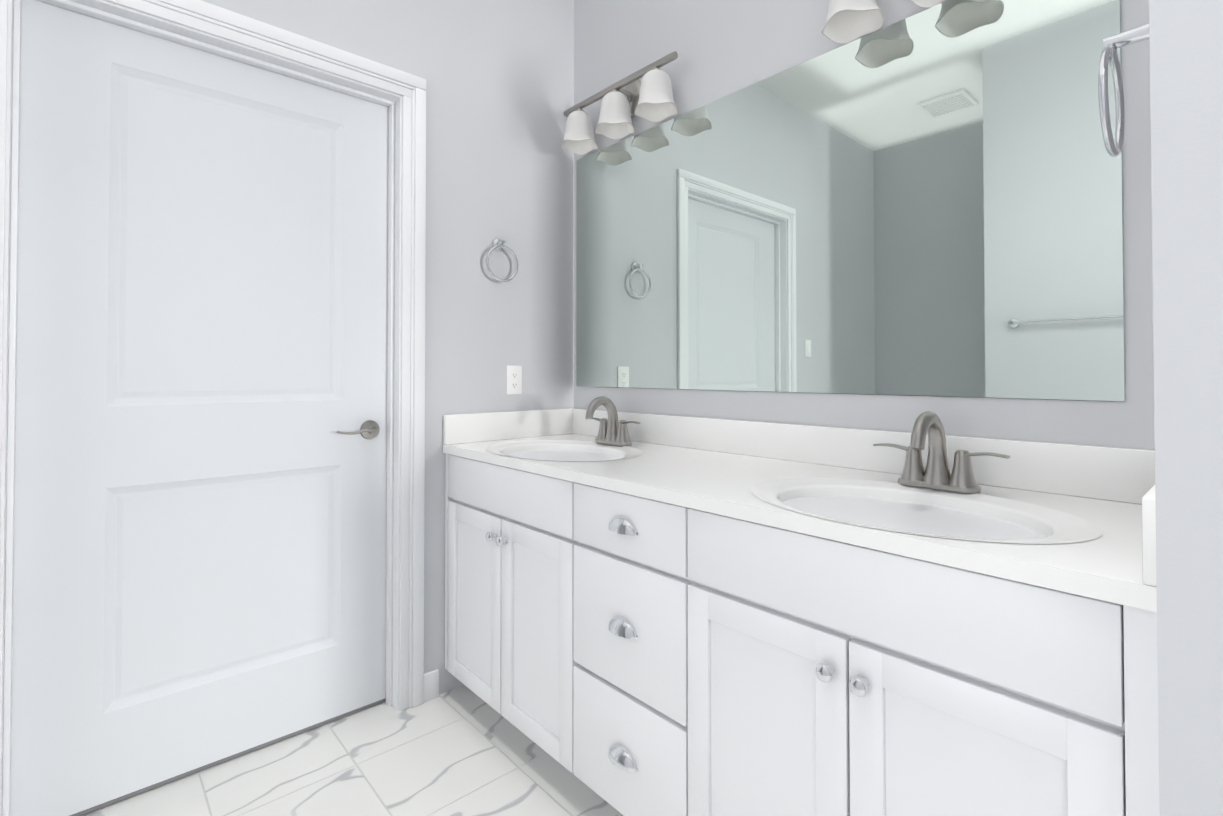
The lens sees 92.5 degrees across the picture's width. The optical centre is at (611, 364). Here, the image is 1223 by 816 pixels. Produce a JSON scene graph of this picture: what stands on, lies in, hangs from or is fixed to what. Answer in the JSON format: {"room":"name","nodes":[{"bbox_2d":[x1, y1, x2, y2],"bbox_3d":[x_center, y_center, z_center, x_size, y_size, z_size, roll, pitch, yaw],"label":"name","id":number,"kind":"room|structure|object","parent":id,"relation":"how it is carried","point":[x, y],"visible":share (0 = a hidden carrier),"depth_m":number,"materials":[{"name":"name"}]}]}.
{"room":"bathroom","nodes":[
{"label":"bathroom","id":0,"kind":"room"},
{"bbox_2d":[82,685,623,815],"bbox_3d":[0.210,1.185,-0.112,3.196,0.060,4.640,1,-1,-42],"label":"floor","id":1,"kind":"structure","parent":0,"point":[463,750],"depth_m":1.68,"materials":[{"name":"tile"}]},
{"bbox_2d":[443,448,1159,815],"bbox_3d":[0.242,0.746,1.598,0.624,0.864,1.904,1,-1,-42],"label":"bathroom vanity","id":2,"kind":"object","parent":1,"relation":"on","point":[653,614],"depth_m":1.11,"materials":[{"name":"white wood"}]},
{"bbox_2d":[443,432,1156,603],"bbox_3d":[0.250,0.297,1.612,0.601,0.030,1.904,1,-1,-42],"label":"countertop","id":3,"kind":"structure","parent":2,"relation":"on","point":[1089,541],"depth_m":1.23,"materials":[{"name":"white stone"}]},
{"bbox_2d":[585,396,639,445],"bbox_3d":[-0.030,0.202,2.108,0.161,0.175,0.280,1,-1,-42],"label":"faucet","id":4,"kind":"object","parent":3,"relation":"on","point":[611,432],"depth_m":2.11,"materials":[{"name":"silver metal"}]},
{"bbox_2d":[873,411,1009,493],"bbox_3d":[0.703,0.191,1.294,0.161,0.175,0.280,1,-1,-42],"label":"faucet","id":5,"kind":"object","parent":3,"relation":"on","point":[936,478],"depth_m":1.31,"materials":[{"name":"silver metal"}]},
{"bbox_2d":[201,0,573,693],"bbox_3d":[-1.302,-0.253,1.588,2.956,2.863,0.120,1,-1,-42],"label":"wall","id":6,"kind":"structure","parent":0,"point":[497,76],"depth_m":2.23,"materials":[{"name":"grey paint"}]},
{"bbox_2d":[10,0,388,815],"bbox_3d":[-1.146,0.120,1.771,0.937,2.092,0.035,1,-1,-42],"label":"door","id":7,"kind":"structure","parent":6,"relation":"in","point":[200,518],"depth_m":1.69,"materials":[{"name":"white wood"}]},
{"bbox_2d":[70,698,385,815],"bbox_3d":[-1.145,1.172,1.756,0.935,0.012,0.031,1,-1,-42],"label":"threshold","id":8,"kind":"object","parent":7,"relation":"attached to","point":[118,799],"depth_m":1.72,"materials":[{"name":"grey"}]},
{"bbox_2d":[336,420,379,438],"bbox_3d":[-0.852,0.225,1.976,0.152,0.066,0.052,1,-1,-42],"label":"door handle","id":9,"kind":"object","parent":7,"relation":"attached to","point":[369,429],"depth_m":2.00,"materials":[{"name":"silver metal"}]},
{"bbox_2d":[0,0,425,815],"bbox_3d":[-1.116,0.082,1.738,1.116,2.196,0.139,1,-1,-42],"label":"door frame","id":10,"kind":"structure","parent":6,"relation":"attached to","point":[222,32],"depth_m":1.96,"materials":[{"name":"white wood"}]},
{"bbox_2d":[424,669,438,701],"bbox_3d":[-0.020,1.104,-0.318,2.337,0.095,4.400,1,-1,-42],"label":"baseboard","id":11,"kind":"structure","parent":6,"relation":"attached to","point":[431,684],"depth_m":2.07,"materials":[{"name":"white wood"}]},
{"bbox_2d":[486,238,517,281],"bbox_3d":[-0.429,-0.405,2.263,0.143,0.176,0.048,1,-1,-42],"label":"ring","id":12,"kind":"object","parent":6,"relation":"attached to","point":[498,244],"visible":1,"depth_m":2.25,"materials":[{"name":"silver metal"}]},
{"bbox_2d":[443,408,570,443],"bbox_3d":[-0.387,0.238,2.307,0.582,0.107,0.019,1,-1,-42],"label":"backsplash","id":13,"kind":"structure","parent":6,"relation":"attached to","point":[457,428],"depth_m":2.27,"materials":[{"name":"white stone"}]},
{"bbox_2d":[506,366,521,394],"bbox_3d":[-0.386,0.061,2.322,0.070,0.114,0.007,1,-1,-42],"label":"electrical outlet","id":14,"kind":"object","parent":6,"relation":"attached to","point":[513,379],"visible":1,"depth_m":2.32,"materials":[{"name":"white plastic"}]},
{"bbox_2d":[574,0,1154,449],"bbox_3d":[0.520,-0.249,1.863,0.120,2.863,2.150,1,-1,-42],"label":"wall","id":15,"kind":"structure","parent":0,"point":[722,48],"depth_m":1.73,"materials":[{"name":"grey paint"}]},
{"bbox_2d":[561,51,677,154],"bbox_3d":[0.022,-0.988,2.205,0.174,0.230,0.610,1,-1,-42],"label":"sconce","id":16,"kind":"object","parent":15,"relation":"attached to","point":[649,97],"visible":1,"depth_m":2.16,"materials":[{"name":"white glass"}]},
{"bbox_2d":[576,0,1125,401],"bbox_3d":[0.446,-0.402,1.853,0.005,0.973,1.779,1,-1,-42],"label":"mirror","id":17,"kind":"object","parent":15,"relation":"attached to","point":[928,202],"visible":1,"depth_m":1.54,"materials":[{"name":"clear glass"}]},
{"bbox_2d":[571,408,1154,503],"bbox_3d":[0.467,0.231,1.808,0.019,0.107,1.904,1,-1,-42],"label":"backsplash","id":18,"kind":"structure","parent":15,"relation":"attached to","point":[1108,473],"depth_m":1.40,"materials":[{"name":"white stone"}]},
{"bbox_2d":[822,0,944,43],"bbox_3d":[0.775,-0.989,1.369,0.174,0.230,0.610,1,-1,-42],"label":"sconce","id":19,"kind":"object","parent":15,"relation":"attached to","point":[848,21],"visible":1,"depth_m":1.55,"materials":[{"name":"white glass"}]},
{"bbox_2d":[1149,0,1222,815],"bbox_3d":[0.893,-0.264,0.833,0.704,2.863,0.120,1,-1,-42],"label":"wall","id":20,"kind":"structure","parent":0,"point":[1186,75],"depth_m":0.62,"materials":[{"name":"grey paint"}]},
{"bbox_2d":[1098,23,1149,156],"bbox_3d":[0.779,-0.415,0.867,0.163,0.196,0.079,1,-1,-42],"label":"ring","id":21,"kind":"object","parent":20,"relation":"attached to","point":[1112,44],"visible":0.85,"depth_m":0.87,"materials":[{"name":"silver metal"}]},
{"bbox_2d":[1139,480,1156,583],"bbox_3d":[0.874,0.219,0.906,0.582,0.107,0.019,1,-1,-42],"label":"backsplash","id":22,"kind":"structure","parent":20,"relation":"attached to","point":[1147,506],"depth_m":0.72,"materials":[{"name":"white stone"}]}
]}

